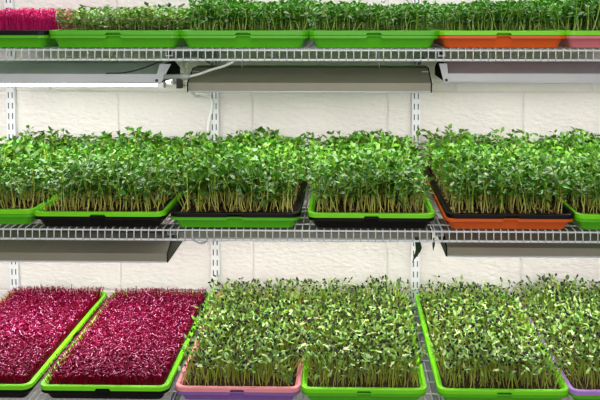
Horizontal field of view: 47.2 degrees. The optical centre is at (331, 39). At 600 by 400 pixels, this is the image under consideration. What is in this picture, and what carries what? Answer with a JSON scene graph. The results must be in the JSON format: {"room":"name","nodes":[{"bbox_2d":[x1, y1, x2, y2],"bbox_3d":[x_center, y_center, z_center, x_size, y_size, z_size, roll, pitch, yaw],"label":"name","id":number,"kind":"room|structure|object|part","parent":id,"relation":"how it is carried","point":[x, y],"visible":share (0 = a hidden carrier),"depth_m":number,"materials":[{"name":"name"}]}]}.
{"room":"indoor microgreens farm","nodes":[
{"label":"indoor microgreens farm","id":0,"kind":"room"},
{"bbox_2d":[0,0,599,399],"bbox_3d":[0.037,0.107,2.133,6.400,2.600,0.150,0,3,1],"label":"wall","id":1,"kind":"structure","parent":0,"point":[539,108],"depth_m":2.07,"materials":[{"name":"white paint"}]},
{"bbox_2d":[4,0,20,291],"bbox_3d":[-0.969,0.325,2.078,0.026,1.330,0.014,0,3,1],"label":"shelf standard","id":2,"kind":"object","parent":1,"relation":"attached to","point":[11,91],"visible":0.3,"depth_m":2.07,"materials":[{"name":"white paint"}]},
{"bbox_2d":[171,80,212,141],"bbox_3d":[-0.380,0.251,1.857,0.046,0.325,0.398,0,3,1],"label":"lamp cord","id":3,"kind":"object","parent":1,"relation":"attached to","point":[172,81],"visible":0.66,"depth_m":2.04,"materials":[{"name":"white plastic"}]},
{"bbox_2d":[210,1,220,301],"bbox_3d":[-0.353,0.325,2.067,0.026,1.330,0.014,0,3,1],"label":"shelf standard","id":4,"kind":"object","parent":1,"relation":"attached to","point":[214,122],"visible":0.27,"depth_m":2.06,"materials":[{"name":"white paint"}]},
{"bbox_2d":[167,220,182,234],"bbox_3d":[-0.358,0.453,1.804,0.016,0.075,0.522,0,3,1],"label":"shelf bracket","id":5,"kind":"object","parent":4,"relation":"attached to","point":[175,226],"visible":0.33,"depth_m":1.56,"materials":[{"name":"grey metal"}]},
{"bbox_2d":[170,387,180,399],"bbox_3d":[-0.358,0.848,1.821,0.016,0.075,0.522,0,3,1],"label":"shelf bracket","id":6,"kind":"object","parent":4,"relation":"attached to","point":[177,396],"visible":0.02,"depth_m":1.59,"materials":[{"name":"grey metal"}]},
{"bbox_2d":[165,51,215,64],"bbox_3d":[-0.358,0.050,1.786,0.016,0.075,0.522,0,3,1],"label":"shelf bracket","id":7,"kind":"object","parent":4,"relation":"attached to","point":[179,54],"visible":0.53,"depth_m":1.75,"materials":[{"name":"grey metal"}]},
{"bbox_2d":[0,303,569,399],"bbox_3d":[-0.069,0.819,1.802,2.160,0.029,0.524,0,3,1],"label":"wire shelf","id":8,"kind":"object","parent":4,"relation":"on","point":[423,360],"visible":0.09,"depth_m":1.60,"materials":[{"name":"grey metal"}]},
{"bbox_2d":[0,298,106,397],"bbox_3d":[-0.821,0.789,1.801,0.292,0.028,0.518,0,3,1],"label":"drip tray","id":9,"kind":"object","parent":8,"relation":"on","point":[3,393],"visible":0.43,"depth_m":1.56,"materials":[{"name":"black plastic"}]},
{"bbox_2d":[0,284,106,389],"bbox_3d":[-0.821,0.767,1.800,0.294,0.063,0.520,0,3,1],"label":"tray","id":10,"kind":"object","parent":9,"relation":"in","point":[35,325],"visible":1,"depth_m":1.80,"materials":[{"name":"plant"}]},
{"bbox_2d":[41,299,210,398],"bbox_3d":[-0.510,0.790,1.795,0.292,0.028,0.518,0,3,1],"label":"drip tray","id":11,"kind":"object","parent":8,"relation":"on","point":[98,393],"visible":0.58,"depth_m":1.55,"materials":[{"name":"black plastic"}]},
{"bbox_2d":[40,286,210,391],"bbox_3d":[-0.513,0.767,1.794,0.302,0.063,0.520,0,3,1],"label":"tray","id":12,"kind":"object","parent":11,"relation":"in","point":[133,342],"visible":0.98,"depth_m":1.70,"materials":[{"name":"plant"}]},
{"bbox_2d":[177,389,300,399],"bbox_3d":[-0.208,0.790,1.790,0.281,0.028,0.518,0,3,1],"label":"drip tray","id":13,"kind":"object","parent":8,"relation":"on","point":[233,394],"visible":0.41,"depth_m":1.54,"materials":[{"name":"purple plastic"}]},
{"bbox_2d":[176,275,325,392],"bbox_3d":[-0.195,0.746,1.777,0.353,0.107,0.547,0,3,1],"label":"tray","id":14,"kind":"object","parent":13,"relation":"in","point":[242,341],"visible":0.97,"depth_m":1.67,"materials":[{"name":"green plant"}]},
{"bbox_3d":[-0.073,0.818,1.589,2.160,0.003,0.004,0,2,1],"label":"cross rod","id":15,"kind":"part","parent":8,"relation":"part of","materials":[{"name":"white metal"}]},
{"bbox_2d":[302,391,425,399],"bbox_3d":[0.076,0.790,1.785,0.281,0.028,0.518,0,3,1],"label":"drip tray","id":16,"kind":"object","parent":8,"relation":"on","point":[360,395],"visible":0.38,"depth_m":1.54,"materials":[{"name":"green plastic"}]},
{"bbox_2d":[289,274,427,393],"bbox_3d":[0.070,0.743,1.781,0.345,0.112,0.532,0,3,1],"label":"tray","id":17,"kind":"object","parent":16,"relation":"in","point":[369,342],"visible":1,"depth_m":1.67,"materials":[{"name":"green plant"}]},
{"bbox_2d":[417,311,567,399],"bbox_3d":[0.387,0.790,1.780,0.292,0.028,0.518,0,3,1],"label":"drip tray","id":18,"kind":"object","parent":8,"relation":"on","point":[499,396],"visible":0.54,"depth_m":1.52,"materials":[{"name":"green plastic"}]},
{"bbox_2d":[414,275,569,394],"bbox_3d":[0.393,0.742,1.777,0.329,0.116,0.526,0,3,1],"label":"tray","id":19,"kind":"object","parent":18,"relation":"in","point":[479,341],"visible":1,"depth_m":1.66,"materials":[{"name":"green plant"}]},
{"bbox_2d":[568,392,599,399],"bbox_3d":[0.678,0.790,1.775,0.289,0.028,0.518,0,3,1],"label":"drip tray","id":20,"kind":"object","parent":8,"relation":"on","point":[575,397],"visible":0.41,"depth_m":1.52,"materials":[{"name":"green plastic"}]},
{"bbox_2d":[513,273,599,395],"bbox_3d":[0.674,0.743,1.772,0.337,0.113,0.531,0,3,3],"label":"tray","id":21,"kind":"object","parent":20,"relation":"in","point":[572,317],"visible":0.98,"depth_m":1.75,"materials":[{"name":"plant"}]},
{"bbox_2d":[0,39,599,61],"bbox_3d":[-0.069,0.021,1.767,2.160,0.029,0.524,0,3,1],"label":"wire shelf","id":22,"kind":"object","parent":4,"relation":"on","point":[310,45],"visible":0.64,"depth_m":1.51,"materials":[{"name":"grey metal"}]},
{"bbox_2d":[0,35,57,46],"bbox_3d":[-0.762,-0.008,1.765,0.281,0.028,0.518,0,3,1],"label":"drip tray","id":23,"kind":"object","parent":22,"relation":"on","point":[5,40],"visible":0.37,"depth_m":1.52,"materials":[{"name":"green plastic"}]},
{"bbox_2d":[0,6,98,34],"bbox_3d":[-0.761,-0.043,1.763,0.288,0.087,0.521,0,3,1],"label":"tray","id":24,"kind":"object","parent":23,"relation":"in","point":[32,21],"visible":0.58,"depth_m":1.55,"materials":[{"name":"pink plant"}]},
{"bbox_2d":[0,51,179,87],"bbox_3d":[-0.793,0.064,1.735,0.825,0.103,0.210,0,3,1],"label":"light","id":25,"kind":"object","parent":22,"relation":"hanging from","point":[12,73],"visible":0.85,"depth_m":1.65,"materials":[{"name":"white metal"}]},
{"bbox_2d":[0,61,169,81],"bbox_3d":[-0.807,0.077,1.739,0.791,0.044,0.200,0,2,1],"label":"hood","id":26,"kind":"object","parent":25,"relation":"attached to","point":[10,71],"depth_m":1.65,"materials":[{"name":"white metal"}]},
{"bbox_2d":[157,81,165,87],"bbox_3d":[-0.420,0.098,1.688,0.016,0.038,0.020,0,2,1],"label":"socket","id":27,"kind":"object","parent":25,"relation":"attached to","point":[161,85],"depth_m":1.68,"materials":[{"name":"white plastic"}]},
{"bbox_3d":[-0.402,0.080,1.630,0.040,0.045,0.003,0,2,1],"label":"hanger plate","id":28,"kind":"part","parent":25,"relation":"part of","materials":[{"name":"white metal"}]},
{"bbox_2d":[50,35,186,46],"bbox_3d":[-0.475,-0.008,1.760,0.293,0.028,0.518,0,3,1],"label":"drip tray","id":29,"kind":"object","parent":22,"relation":"on","point":[62,40],"visible":0.56,"depth_m":1.51,"materials":[{"name":"green plastic"}]},
{"bbox_2d":[49,2,212,34],"bbox_3d":[-0.478,-0.048,1.758,0.334,0.099,0.539,0,3,1],"label":"tray","id":30,"kind":"object","parent":29,"relation":"in","point":[164,20],"visible":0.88,"depth_m":1.54,"materials":[{"name":"green plant"}]},
{"bbox_2d":[106,61,162,73],"bbox_3d":[-0.437,0.060,1.529,0.139,0.034,0.007,0,3,5],"label":"lamp cord","id":31,"kind":"object","parent":22,"relation":"hanging from","point":[159,61],"visible":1,"depth_m":1.53,"materials":[{"name":"black plastic"}]},
{"bbox_2d":[163,61,233,87],"bbox_3d":[-0.301,0.078,1.554,0.166,0.065,0.019,0,3,8],"label":"power cord","id":32,"kind":"object","parent":22,"relation":"hanging from","point":[179,78],"visible":0.98,"depth_m":1.56,"materials":[{"name":"white plastic"}]},
{"bbox_3d":[-0.274,0.066,1.548,0.109,0.041,0.014,0,3,9],"label":"cord","id":33,"kind":"part","parent":32,"relation":"part of","materials":[{"name":"white plastic"}]},
{"bbox_2d":[180,35,310,47],"bbox_3d":[-0.190,-0.008,1.755,0.286,0.028,0.518,0,3,1],"label":"drip tray","id":34,"kind":"object","parent":22,"relation":"on","point":[211,41],"visible":0.61,"depth_m":1.51,"materials":[{"name":"green plastic"}]},
{"bbox_2d":[180,0,320,34],"bbox_3d":[-0.191,-0.056,1.754,0.329,0.115,0.537,0,3,1],"label":"tray","id":35,"kind":"object","parent":34,"relation":"in","point":[229,17],"visible":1,"depth_m":1.53,"materials":[{"name":"green plant"}]},
{"bbox_3d":[-0.074,0.044,1.510,2.160,0.006,0.006,0,3,1],"label":"rod","id":36,"kind":"part","parent":22,"relation":"part of","materials":[{"name":"white metal"}]},
{"bbox_3d":[-0.074,0.023,1.510,2.160,0.004,0.004,0,2,1],"label":"rod","id":37,"kind":"part","parent":22,"relation":"part of","materials":[{"name":"white metal"}]},
{"bbox_3d":[-0.073,0.020,1.554,2.160,0.003,0.004,0,2,1],"label":"cross rod","id":38,"kind":"part","parent":22,"relation":"part of","materials":[{"name":"white metal"}]},
{"bbox_2d":[187,51,431,92],"bbox_3d":[-0.052,0.067,1.706,0.576,0.106,0.203,0,3,1],"label":"light","id":39,"kind":"object","parent":22,"relation":"hanging from","point":[242,78],"visible":0.88,"depth_m":1.62,"materials":[{"name":"white metal"}]},
{"bbox_2d":[188,65,430,90],"bbox_3d":[-0.052,0.092,1.707,0.570,0.052,0.200,0,2,1],"label":"hood","id":40,"kind":"object","parent":39,"relation":"attached to","point":[231,77],"depth_m":1.62,"materials":[{"name":"white metal"}]},
{"bbox_3d":[-0.072,0.018,1.604,2.160,0.003,0.004,0,2,1],"label":"cross rod","id":41,"kind":"part","parent":22,"relation":"part of","materials":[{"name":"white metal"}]},
{"bbox_2d":[309,35,438,47],"bbox_3d":[0.096,-0.008,1.750,0.286,0.028,0.518,0,3,1],"label":"drip tray","id":42,"kind":"object","parent":22,"relation":"on","point":[321,41],"visible":0.62,"depth_m":1.50,"materials":[{"name":"green plastic"}]},
{"bbox_2d":[308,0,438,34],"bbox_3d":[0.099,-0.054,1.750,0.317,0.110,0.537,0,3,1],"label":"tray","id":43,"kind":"object","parent":42,"relation":"in","point":[360,18],"visible":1,"depth_m":1.53,"materials":[{"name":"green plant"}]},
{"bbox_2d":[433,35,565,47],"bbox_3d":[0.377,-0.007,1.745,0.281,0.028,0.518,0,3,1],"label":"drip tray","id":44,"kind":"object","parent":22,"relation":"on","point":[447,41],"visible":0.62,"depth_m":1.50,"materials":[{"name":"orange plastic"}]},
{"bbox_2d":[426,0,566,34],"bbox_3d":[0.381,-0.054,1.743,0.311,0.111,0.527,0,3,1],"label":"tray","id":45,"kind":"object","parent":44,"relation":"in","point":[480,17],"visible":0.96,"depth_m":1.52,"materials":[{"name":"green plant"}]},
{"bbox_2d":[435,52,599,82],"bbox_3d":[0.607,0.056,1.711,0.706,0.085,0.210,0,3,1],"label":"light","id":46,"kind":"object","parent":22,"relation":"hanging from","point":[449,72],"visible":0.88,"depth_m":1.62,"materials":[{"name":"white"}]},
{"bbox_3d":[0.264,0.078,1.618,0.024,0.046,0.003,0,2,1],"label":"hanger plate","id":47,"kind":"part","parent":46,"relation":"part of","materials":[{"name":"white metal"}]},
{"bbox_2d":[442,61,599,81],"bbox_3d":[0.616,0.075,1.714,0.683,0.044,0.200,0,2,1],"label":"hood","id":48,"kind":"object","parent":46,"relation":"attached to","point":[451,71],"depth_m":1.62,"materials":[{"name":"white metal"}]},
{"bbox_2d":[558,35,599,47],"bbox_3d":[0.652,-0.007,1.740,0.281,0.028,0.518,0,3,1],"label":"drip tray","id":49,"kind":"object","parent":22,"relation":"on","point":[572,41],"visible":0.42,"depth_m":1.50,"materials":[{"name":"plastic"}]},
{"bbox_2d":[508,0,599,34],"bbox_3d":[0.655,-0.059,1.731,0.348,0.122,0.553,0,3,1],"label":"tray","id":50,"kind":"object","parent":49,"relation":"in","point":[579,17],"visible":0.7,"depth_m":1.53,"materials":[{"name":"green plant"}]},
{"bbox_2d":[0,176,599,242],"bbox_3d":[-0.069,0.424,1.785,2.160,0.029,0.524,0,3,1],"label":"wire shelf","id":51,"kind":"object","parent":4,"relation":"on","point":[309,190],"visible":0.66,"depth_m":1.53,"materials":[{"name":"grey metal"}]},
{"bbox_2d":[0,213,35,223],"bbox_3d":[-0.811,0.394,1.798,0.292,0.028,0.518,0,3,1],"label":"drip tray","id":52,"kind":"object","parent":51,"relation":"on","point":[4,218],"visible":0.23,"depth_m":1.55,"materials":[{"name":"green plastic"}]},
{"bbox_2d":[0,125,108,213],"bbox_3d":[-0.809,0.331,1.795,0.350,0.144,0.567,0,3,1],"label":"tray","id":53,"kind":"object","parent":52,"relation":"in","point":[24,162],"visible":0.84,"depth_m":1.72,"materials":[{"name":"green plant"}]},
{"bbox_2d":[0,224,182,262],"bbox_3d":[-0.794,0.474,1.756,0.801,0.119,0.203,0,3,1],"label":"light","id":54,"kind":"object","parent":51,"relation":"hanging from","point":[96,251],"visible":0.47,"depth_m":1.67,"materials":[{"name":"white metal"}]},
{"bbox_2d":[35,194,184,226],"bbox_3d":[-0.515,0.395,1.778,0.296,0.028,0.518,0,3,1],"label":"drip tray","id":55,"kind":"object","parent":51,"relation":"on","point":[92,220],"visible":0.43,"depth_m":1.53,"materials":[{"name":"black plastic"}]},
{"bbox_2d":[34,126,209,216],"bbox_3d":[-0.510,0.329,1.776,0.369,0.148,0.548,0,3,1],"label":"tray","id":56,"kind":"object","parent":55,"relation":"in","point":[124,179],"visible":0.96,"depth_m":1.60,"materials":[{"name":"green plant"}]},
{"bbox_2d":[193,236,208,243],"bbox_3d":[-0.294,0.448,1.530,0.039,0.018,0.005,0,3,1],"label":"wire loop","id":57,"kind":"object","parent":51,"relation":"hanging from","point":[197,242],"visible":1,"depth_m":1.53,"materials":[{"name":"grey paint"}]},
{"bbox_2d":[171,183,307,227],"bbox_3d":[-0.211,0.395,1.773,0.289,0.028,0.518,0,3,1],"label":"drip tray","id":58,"kind":"object","parent":51,"relation":"on","point":[229,221],"visible":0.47,"depth_m":1.52,"materials":[{"name":"green plastic"}]},
{"bbox_2d":[163,126,313,217],"bbox_3d":[-0.225,0.327,1.767,0.356,0.154,0.570,0,3,1],"label":"tray","id":59,"kind":"object","parent":58,"relation":"in","point":[250,175],"visible":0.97,"depth_m":1.58,"materials":[{"name":"green plant"}]},
{"bbox_3d":[-0.074,0.447,1.528,2.160,0.006,0.006,0,3,1],"label":"rod","id":60,"kind":"part","parent":51,"relation":"part of","materials":[{"name":"white metal"}]},
{"bbox_3d":[-0.074,0.425,1.527,2.160,0.004,0.004,0,2,1],"label":"rod","id":61,"kind":"part","parent":51,"relation":"part of","materials":[{"name":"white metal"}]},
{"bbox_3d":[-0.073,0.423,1.571,2.160,0.003,0.004,0,2,1],"label":"cross rod","id":62,"kind":"part","parent":51,"relation":"part of","materials":[{"name":"white metal"}]},
{"bbox_2d":[178,208,431,239],"bbox_3d":[-0.064,0.447,1.742,0.610,0.064,0.203,0,3,1],"label":"light","id":63,"kind":"object","parent":51,"relation":"hanging from","point":[342,235],"visible":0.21,"depth_m":1.65,"materials":[{"name":"white metal"}]},
{"bbox_2d":[308,216,433,227],"bbox_3d":[0.091,0.395,1.768,0.281,0.028,0.518,0,3,1],"label":"drip tray","id":64,"kind":"object","parent":51,"relation":"on","point":[366,222],"visible":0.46,"depth_m":1.52,"materials":[{"name":"black plastic"}]},
{"bbox_2d":[295,127,434,217],"bbox_3d":[0.073,0.326,1.762,0.361,0.156,0.539,0,3,4],"label":"tray","id":65,"kind":"object","parent":64,"relation":"in","point":[367,177],"visible":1,"depth_m":1.59,"materials":[{"name":"green plant"}]},
{"bbox_2d":[412,236,421,262],"bbox_3d":[0.191,0.468,1.531,0.021,0.065,0.023,0,3,1],"label":"leaf","id":66,"kind":"object","parent":51,"relation":"hanging from","point":[418,246],"visible":1,"depth_m":1.54,"materials":[{"name":"green plant"}]},
{"bbox_2d":[423,173,572,228],"bbox_3d":[0.396,0.395,1.762,0.286,0.028,0.518,0,3,1],"label":"drip tray","id":67,"kind":"object","parent":51,"relation":"on","point":[506,223],"visible":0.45,"depth_m":1.51,"materials":[{"name":"orange plastic"}]},
{"bbox_2d":[420,124,573,218],"bbox_3d":[0.402,0.329,1.761,0.338,0.151,0.540,0,3,1],"label":"tray","id":68,"kind":"object","parent":67,"relation":"in","point":[473,179],"visible":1,"depth_m":1.59,"materials":[{"name":"green plant"}]},
{"bbox_2d":[438,219,599,257],"bbox_3d":[0.623,0.466,1.731,0.696,0.100,0.203,0,3,1],"label":"light","id":69,"kind":"object","parent":51,"relation":"hanging from","point":[527,250],"visible":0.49,"depth_m":1.64,"materials":[{"name":"white metal"}]},
{"bbox_2d":[573,217,599,228],"bbox_3d":[0.682,0.395,1.757,0.281,0.028,0.518,0,3,1],"label":"drip tray","id":70,"kind":"object","parent":51,"relation":"on","point":[582,223],"visible":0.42,"depth_m":1.51,"materials":[{"name":"green plastic"}]},
{"bbox_2d":[517,126,599,218],"bbox_3d":[0.676,0.321,1.749,0.330,0.168,0.555,0,3,1],"label":"tray","id":71,"kind":"object","parent":70,"relation":"in","point":[582,159],"visible":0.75,"depth_m":1.66,"materials":[{"name":"green plant"}]},
{"bbox_2d":[410,0,420,346],"bbox_3d":[0.252,0.326,2.056,0.026,1.330,0.014,0,3,1],"label":"shelf standard","id":72,"kind":"object","parent":1,"relation":"attached to","point":[416,97],"visible":0.28,"depth_m":2.05,"materials":[{"name":"white paint"}]},
{"bbox_2d":[413,307,441,399],"bbox_3d":[0.247,0.849,1.810,0.016,0.075,0.522,0,3,1],"label":"bracket","id":73,"kind":"object","parent":72,"relation":"attached to","point":[421,337],"visible":0.28,"depth_m":1.74,"materials":[{"name":"grey metal"}]},
{"bbox_2d":[414,51,444,65],"bbox_3d":[0.247,0.051,1.776,0.016,0.075,0.522,0,3,1],"label":"shelf bracket","id":74,"kind":"object","parent":72,"relation":"attached to","point":[424,55],"visible":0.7,"depth_m":1.79,"materials":[{"name":"grey metal"}]},
{"bbox_2d":[422,184,443,235],"bbox_3d":[0.247,0.453,1.793,0.016,0.075,0.522,0,3,1],"label":"shelf bracket","id":75,"kind":"object","parent":72,"relation":"attached to","point":[437,228],"visible":0.32,"depth_m":1.59,"materials":[{"name":"metal"}]}
]}

